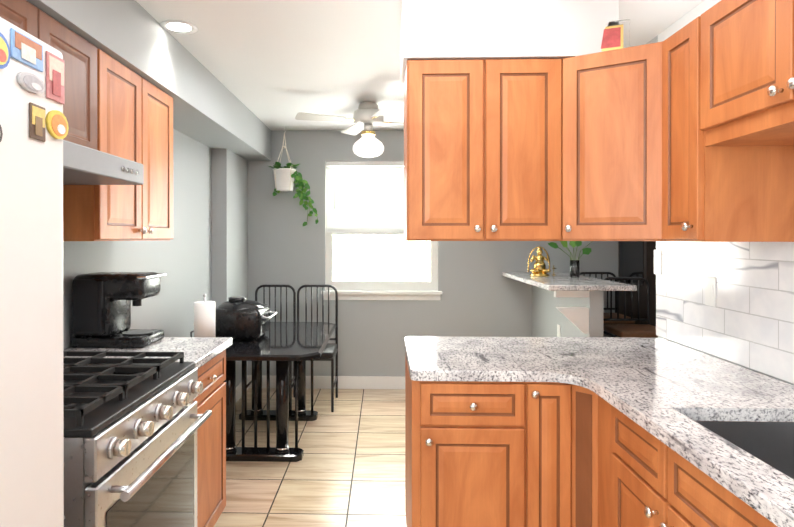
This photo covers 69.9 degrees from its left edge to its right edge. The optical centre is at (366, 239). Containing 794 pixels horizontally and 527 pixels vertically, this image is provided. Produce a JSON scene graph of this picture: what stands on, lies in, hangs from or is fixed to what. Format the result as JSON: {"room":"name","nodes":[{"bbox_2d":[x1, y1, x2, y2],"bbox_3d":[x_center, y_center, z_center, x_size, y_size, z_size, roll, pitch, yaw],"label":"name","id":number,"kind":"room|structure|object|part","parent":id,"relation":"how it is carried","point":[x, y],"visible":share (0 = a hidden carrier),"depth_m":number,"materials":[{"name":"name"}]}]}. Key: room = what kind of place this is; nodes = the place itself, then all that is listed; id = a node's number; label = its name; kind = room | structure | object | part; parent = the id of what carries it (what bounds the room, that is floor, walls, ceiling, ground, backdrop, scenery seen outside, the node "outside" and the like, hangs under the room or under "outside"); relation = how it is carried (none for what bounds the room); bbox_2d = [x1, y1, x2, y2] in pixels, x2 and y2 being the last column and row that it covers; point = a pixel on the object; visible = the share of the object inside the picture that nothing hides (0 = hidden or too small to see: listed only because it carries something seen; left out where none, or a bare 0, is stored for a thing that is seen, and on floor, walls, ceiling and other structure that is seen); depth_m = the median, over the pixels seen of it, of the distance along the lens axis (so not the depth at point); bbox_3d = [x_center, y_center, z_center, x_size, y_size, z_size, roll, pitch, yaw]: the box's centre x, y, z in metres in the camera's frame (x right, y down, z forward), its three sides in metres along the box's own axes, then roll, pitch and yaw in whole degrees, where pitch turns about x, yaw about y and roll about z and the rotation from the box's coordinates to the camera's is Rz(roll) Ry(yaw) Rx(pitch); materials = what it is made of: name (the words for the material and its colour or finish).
{"room":"kitchen","nodes":[
{"label":"kitchen","id":0,"kind":"room"},
{"bbox_2d":[63,129,247,386],"bbox_3d":[-1.312,0.190,2.073,0.220,2.390,6.610,0,0,2],"label":"wall","id":1,"kind":"structure","parent":0,"point":[204,250],"depth_m":4.04,"materials":[{"name":"grey paint"}]},
{"bbox_2d":[0,0,47,43],"bbox_3d":[-1.177,-0.508,1.576,0.312,0.430,0.368,0,0,2],"label":"upper cabinet","id":2,"kind":"object","parent":1,"relation":"attached to","point":[23,14],"depth_m":1.70,"materials":[{"name":"brown wood"}]},
{"bbox_2d":[48,15,99,150],"bbox_3d":[-1.166,-0.509,1.944,0.312,0.430,0.369,0,0,2],"label":"upper cabinet","id":3,"kind":"object","parent":1,"relation":"attached to","point":[81,108],"depth_m":1.99,"materials":[{"name":"brown wood"}]},
{"bbox_2d":[63,50,172,240],"bbox_3d":[-1.150,-0.361,2.512,0.312,0.730,0.760,0,0,2],"label":"upper cabinet","id":4,"kind":"object","parent":1,"relation":"attached to","point":[112,106],"depth_m":2.39,"materials":[{"name":"brown wood"}]},
{"bbox_2d":[63,140,143,184],"bbox_3d":[-1.082,-0.242,1.755,0.491,0.077,0.730,0,0,2],"label":"range hood","id":5,"kind":"object","parent":4,"relation":"attached to","point":[83,165],"visible":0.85,"depth_m":1.83,"materials":[{"name":"metal"}]},
{"bbox_2d":[236,375,249,401],"bbox_3d":[-1.112,1.319,4.905,0.014,0.115,0.704,0,0,2],"label":"baseboard","id":6,"kind":"structure","parent":1,"relation":"attached to","point":[239,388],"depth_m":4.95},
{"bbox_2d":[214,388,406,526],"bbox_3d":[1.512,1.411,1.994,6.070,0.050,6.810,0,0,2],"label":"floor","id":7,"kind":"structure","parent":0,"point":[348,470],"depth_m":3.40,"materials":[{"name":"beige tile"}]},
{"bbox_2d":[0,17,68,526],"bbox_3d":[-0.991,0.489,0.794,0.731,1.800,0.930,0,0,2],"label":"fridge","id":8,"kind":"object","parent":7,"relation":"on","point":[34,127],"visible":1,"depth_m":1.12,"materials":[{"name":"white metal"}]},
{"bbox_2d":[63,351,211,526],"bbox_3d":[-0.954,0.903,1.769,0.743,0.966,0.760,0,0,2],"label":"stove","id":9,"kind":"object","parent":7,"relation":"on","point":[134,423],"visible":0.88,"depth_m":1.67,"materials":[{"name":"silver metal"}]},
{"bbox_2d":[192,349,225,526],"bbox_3d":[-0.977,0.947,2.443,0.660,0.875,0.575,0,0,2],"label":"base cabinet","id":10,"kind":"object","parent":7,"relation":"on","point":[211,467],"visible":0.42,"depth_m":2.49,"materials":[{"name":"brown wood"}]},
{"bbox_2d":[63,337,231,368],"bbox_3d":[-0.981,0.489,2.448,0.651,0.038,0.592,0,0,2],"label":"countertop","id":11,"kind":"structure","parent":10,"relation":"on","point":[200,351],"depth_m":2.45,"materials":[{"name":"white stone"}]},
{"bbox_2d":[71,272,165,347],"bbox_3d":[-1.116,0.310,2.572,0.332,0.318,0.251,0,0,2],"label":"coffee maker","id":12,"kind":"object","parent":11,"relation":"on","point":[101,309],"visible":1,"depth_m":2.45,"materials":[{"name":"black plastic"}]},
{"bbox_2d":[190,294,215,336],"bbox_3d":[-0.998,0.503,3.480,0.160,0.344,0.156,0,0,2],"label":"paper towel holder","id":13,"kind":"object","parent":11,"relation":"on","point":[204,318],"visible":0.54,"depth_m":3.43,"materials":[{"name":"white paper"}]},
{"bbox_2d":[247,284,295,397],"bbox_3d":[-0.808,0.890,4.759,0.360,0.997,0.436,0,0,2],"label":"chair","id":14,"kind":"object","parent":7,"relation":"on","point":[294,302],"visible":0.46,"depth_m":4.96,"materials":[{"name":"black metal"}]},
{"bbox_2d":[224,322,335,461],"bbox_3d":[-0.695,1.027,4.003,0.860,0.705,1.340,0,0,2],"label":"dining table","id":15,"kind":"object","parent":7,"relation":"on","point":[282,344],"visible":0.85,"depth_m":3.59,"materials":[{"name":"black wood"}]},
{"bbox_2d":[216,296,276,340],"bbox_3d":[-0.851,0.533,3.926,0.414,0.281,0.380,0,0,2],"label":"grill","id":16,"kind":"object","parent":15,"relation":"on","point":[240,317],"visible":0.96,"depth_m":3.75,"materials":[{"name":"black metal"}]},
{"bbox_2d":[290,285,337,411],"bbox_3d":[-0.439,0.890,4.749,0.360,0.997,0.436,0,0,2],"label":"chair","id":17,"kind":"object","parent":7,"relation":"on","point":[330,352],"visible":0.69,"depth_m":4.94,"materials":[{"name":"black metal"}]},
{"bbox_2d":[405,353,524,526],"bbox_3d":[0.378,0.947,2.363,0.409,0.876,0.635,0,0,2],"label":"base cabinet","id":18,"kind":"object","parent":7,"relation":"on","point":[512,454],"depth_m":2.05,"materials":[{"name":"brown wood"}]},
{"bbox_2d":[404,336,583,382],"bbox_3d":[0.468,0.489,2.382,0.600,0.038,0.750,0,0,2],"label":"countertop","id":19,"kind":"structure","parent":18,"relation":"on","point":[429,358],"depth_m":2.23,"materials":[{"name":"white stone"}]},
{"bbox_2d":[521,382,572,526],"bbox_3d":[0.706,0.947,2.329,0.250,0.876,0.685,0,0,2],"label":"base cabinet","id":20,"kind":"object","parent":7,"relation":"on","point":[548,405],"depth_m":2.04,"materials":[{"name":"brown wood"}]},
{"bbox_2d":[580,272,634,335],"bbox_3d":[2.042,0.837,4.886,0.380,1.102,0.396,0,0,2],"label":"bar stool","id":21,"kind":"object","parent":7,"relation":"on","point":[607,315],"visible":0.29,"depth_m":5.06,"materials":[{"name":"black metal"}]},
{"bbox_2d":[603,277,657,337],"bbox_3d":[1.992,0.839,4.207,0.380,1.102,0.396,0,0,2],"label":"bar stool","id":22,"kind":"object","parent":7,"relation":"on","point":[647,330],"visible":0.48,"depth_m":4.35,"materials":[{"name":"black metal"}]},
{"bbox_2d":[618,241,655,336],"bbox_3d":[2.429,0.377,4.886,0.305,2.000,0.550,0,0,2],"label":"tall cabinet","id":23,"kind":"object","parent":7,"relation":"on","point":[635,258],"visible":0.18,"depth_m":4.75,"materials":[{"name":"brown wood"}]},
{"bbox_2d":[573,385,750,526],"bbox_3d":[1.077,0.947,2.241,0.665,0.876,0.840,0,0,2],"label":"base cabinet","id":24,"kind":"object","parent":7,"relation":"on","point":[608,445],"depth_m":1.91,"materials":[{"name":"brown wood"}]},
{"bbox_2d":[540,337,793,526],"bbox_3d":[1.030,0.492,1.420,0.699,0.038,2.640,0,0,2],"label":"countertop","id":25,"kind":"structure","parent":24,"relation":"on","point":[668,393],"depth_m":1.70,"materials":[{"name":"white stone"}]},
{"bbox_2d":[695,421,793,478],"bbox_3d":[1.038,0.621,1.305,0.390,0.214,0.591,0,0,2],"label":"sink basin","id":26,"kind":"object","parent":25,"relation":"in","point":[771,444],"depth_m":1.60,"materials":[{"name":"metal"}]},
{"bbox_2d":[605,481,777,526],"bbox_3d":[1.076,1.088,1.406,0.614,0.600,0.830,0,0,2],"label":"base cabinet","id":27,"kind":"object","parent":7,"relation":"on","point":[627,503],"depth_m":1.42,"materials":[{"name":"brown wood"}]},
{"bbox_2d":[136,0,703,130],"bbox_3d":[1.512,-1.030,1.987,6.070,0.050,6.810,0,0,2],"label":"ceiling","id":28,"kind":"structure","parent":0,"point":[275,65],"depth_m":2.97,"materials":[{"name":"white paint"}]},
{"bbox_2d":[27,0,270,160],"bbox_3d":[-1.152,-0.866,2.065,0.340,0.278,6.410,0,0,2],"label":"soffit","id":29,"kind":"object","parent":28,"relation":"attached to","point":[211,110],"depth_m":2.80,"materials":[{"name":"grey paint"}]},
{"bbox_2d":[160,20,197,33],"bbox_3d":[-0.886,-1.003,2.675,0.170,0.005,0.170,0,0,2],"label":"recessed light","id":30,"kind":"object","parent":28,"relation":"in","point":[178,27],"visible":1,"depth_m":2.67,"materials":[{"name":"white"}]},
{"bbox_2d":[269,127,318,225],"bbox_3d":[-0.658,-0.567,5.066,0.440,0.890,0.298,0,0,2],"label":"plant pot","id":31,"kind":"object","parent":28,"relation":"hanging from","point":[284,176],"visible":1,"depth_m":5.04,"materials":[{"name":"white ceramic"}]},
{"bbox_2d":[295,101,403,157],"bbox_3d":[0.010,-0.809,4.177,0.827,0.403,0.827,0,0,27],"label":"ceiling fan","id":32,"kind":"object","parent":28,"relation":"hanging from","point":[367,116],"depth_m":4.10,"materials":[{"name":"white metal"}]},
{"bbox_3d":[0.010,-0.692,4.178,0.232,0.169,0.232,0,0,2],"label":"ceiling fan globe","id":33,"kind":"part","parent":32,"relation":"part of"},
{"bbox_2d":[401,0,618,81],"bbox_3d":[0.575,-0.867,2.430,0.850,0.278,0.360,0,0,2],"label":"soffit","id":34,"kind":"structure","parent":28,"relation":"attached to","point":[485,29],"depth_m":2.25,"materials":[{"name":"white paint"}]},
{"bbox_2d":[248,130,617,375],"bbox_3d":[1.607,0.181,5.254,5.870,2.390,0.120,0,0,2],"label":"wall","id":35,"kind":"structure","parent":0,"point":[481,296],"depth_m":5.24,"materials":[{"name":"grey paint"}]},
{"bbox_2d":[250,375,404,388],"bbox_3d":[0.201,1.318,5.231,2.620,0.115,0.014,0,0,2],"label":"baseboard","id":36,"kind":"structure","parent":35,"relation":"attached to","point":[366,382],"depth_m":5.23,"materials":[{"name":"white wood"}]},
{"bbox_2d":[325,161,437,290],"bbox_3d":[0.135,-0.129,5.279,1.045,1.200,0.084,0,0,2],"label":"window","id":37,"kind":"structure","parent":35,"relation":"in","point":[431,284],"depth_m":5.28,"materials":[{"name":"white wood"}]},
{"bbox_2d":[326,161,403,234],"bbox_3d":[0.134,-0.386,5.253,1.021,0.674,0.037,0,0,2],"label":"window blinds","id":38,"kind":"object","parent":37,"relation":"attached to","point":[365,200],"visible":0.65,"depth_m":5.26,"materials":[{"name":"white fabric"}]},
{"bbox_2d":[321,290,442,299],"bbox_3d":[0.134,0.513,5.238,1.115,0.085,0.100,0,0,2],"label":"window sill","id":39,"kind":"structure","parent":35,"relation":"attached to","point":[385,295],"depth_m":5.22,"materials":[{"name":"white wood"}]},
{"bbox_2d":[532,35,793,384],"bbox_3d":[1.456,0.191,1.942,0.100,2.390,6.510,0,0,2],"label":"wall","id":40,"kind":"structure","parent":0,"point":[548,316],"depth_m":4.28,"materials":[{"name":"grey paint"}]},
{"bbox_2d":[404,59,559,240],"bbox_3d":[0.474,-0.361,2.432,0.620,0.730,0.344,0,0,2],"label":"upper cabinet","id":41,"kind":"object","parent":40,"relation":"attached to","point":[482,136],"depth_m":2.26,"materials":[{"name":"brown wood"}]},
{"bbox_2d":[557,324,560,336],"bbox_3d":[1.484,0.718,4.387,0.005,0.120,0.075,0,0,2],"label":"electrical outlet plate","id":42,"kind":"object","parent":40,"relation":"attached to","point":[558,326],"depth_m":4.39,"materials":[{"name":"white plastic"}]},
{"bbox_2d":[502,272,636,333],"bbox_3d":[1.499,0.457,4.448,0.570,0.322,1.480,0,0,2],"label":"bar shelf","id":43,"kind":"object","parent":40,"relation":"on","point":[562,284],"visible":0.94,"depth_m":3.75,"materials":[{"name":"grey stone"}]},
{"bbox_2d":[528,246,550,276],"bbox_3d":[1.404,0.170,4.615,0.181,0.250,0.156,0,0,2],"label":"statue","id":44,"kind":"object","parent":43,"relation":"on","point":[539,270],"visible":1,"depth_m":4.59,"materials":[{"name":"gold metal"}]},
{"bbox_2d":[548,241,592,277],"bbox_3d":[1.651,0.125,4.470,0.463,0.340,0.116,0,0,2],"label":"plant","id":45,"kind":"object","parent":43,"relation":"on","point":[574,268],"visible":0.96,"depth_m":4.45,"materials":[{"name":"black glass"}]},
{"bbox_2d":[560,42,659,240],"bbox_3d":[0.930,-0.360,2.161,0.312,0.718,0.205,0,0,2],"label":"upper cabinet","id":46,"kind":"object","parent":40,"relation":"attached to","point":[610,100],"depth_m":2.15,"materials":[{"name":"brown wood"}]},
{"bbox_2d":[601,19,629,50],"bbox_3d":[0.946,-0.792,2.251,0.162,0.138,0.092,0,0,2],"label":"canister","id":47,"kind":"object","parent":46,"relation":"on","point":[616,34],"visible":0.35,"depth_m":2.22,"materials":[{"name":"red"}]},
{"bbox_2d":[654,250,661,274],"bbox_3d":[1.418,0.109,2.766,0.006,0.120,0.075,0,0,2],"label":"electrical outlet plate","id":48,"kind":"object","parent":40,"relation":"attached to","point":[657,253],"depth_m":2.75,"materials":[{"name":"white plastic"}]},
{"bbox_2d":[705,276,715,306],"bbox_3d":[1.405,0.210,2.319,0.006,0.120,0.075,0,0,2],"label":"electrical outlet plate","id":49,"kind":"object","parent":40,"relation":"attached to","point":[710,291],"depth_m":2.31,"materials":[{"name":"white plastic"}]},
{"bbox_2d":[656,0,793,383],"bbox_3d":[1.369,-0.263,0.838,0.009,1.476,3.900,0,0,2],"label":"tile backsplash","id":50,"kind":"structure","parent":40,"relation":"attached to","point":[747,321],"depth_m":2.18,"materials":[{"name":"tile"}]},
{"bbox_2d":[660,19,793,241],"bbox_3d":[1.234,-0.359,1.937,0.336,0.730,0.250,0,0,2],"label":"upper cabinet","id":51,"kind":"object","parent":40,"relation":"attached to","point":[685,133],"depth_m":1.82,"materials":[{"name":"brown wood"}]},
{"bbox_2d":[696,0,793,151],"bbox_3d":[1.218,-0.510,1.394,0.336,0.425,0.831,0,0,2],"label":"upper cabinet","id":52,"kind":"object","parent":40,"relation":"attached to","point":[745,48],"depth_m":1.61,"materials":[{"name":"brown wood"}]},
{"label":"outside","id":53,"kind":"structure","parent":0,"visible":0},
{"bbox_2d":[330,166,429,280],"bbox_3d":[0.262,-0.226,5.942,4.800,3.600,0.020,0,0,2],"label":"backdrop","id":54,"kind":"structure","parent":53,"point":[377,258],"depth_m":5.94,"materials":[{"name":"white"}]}
]}

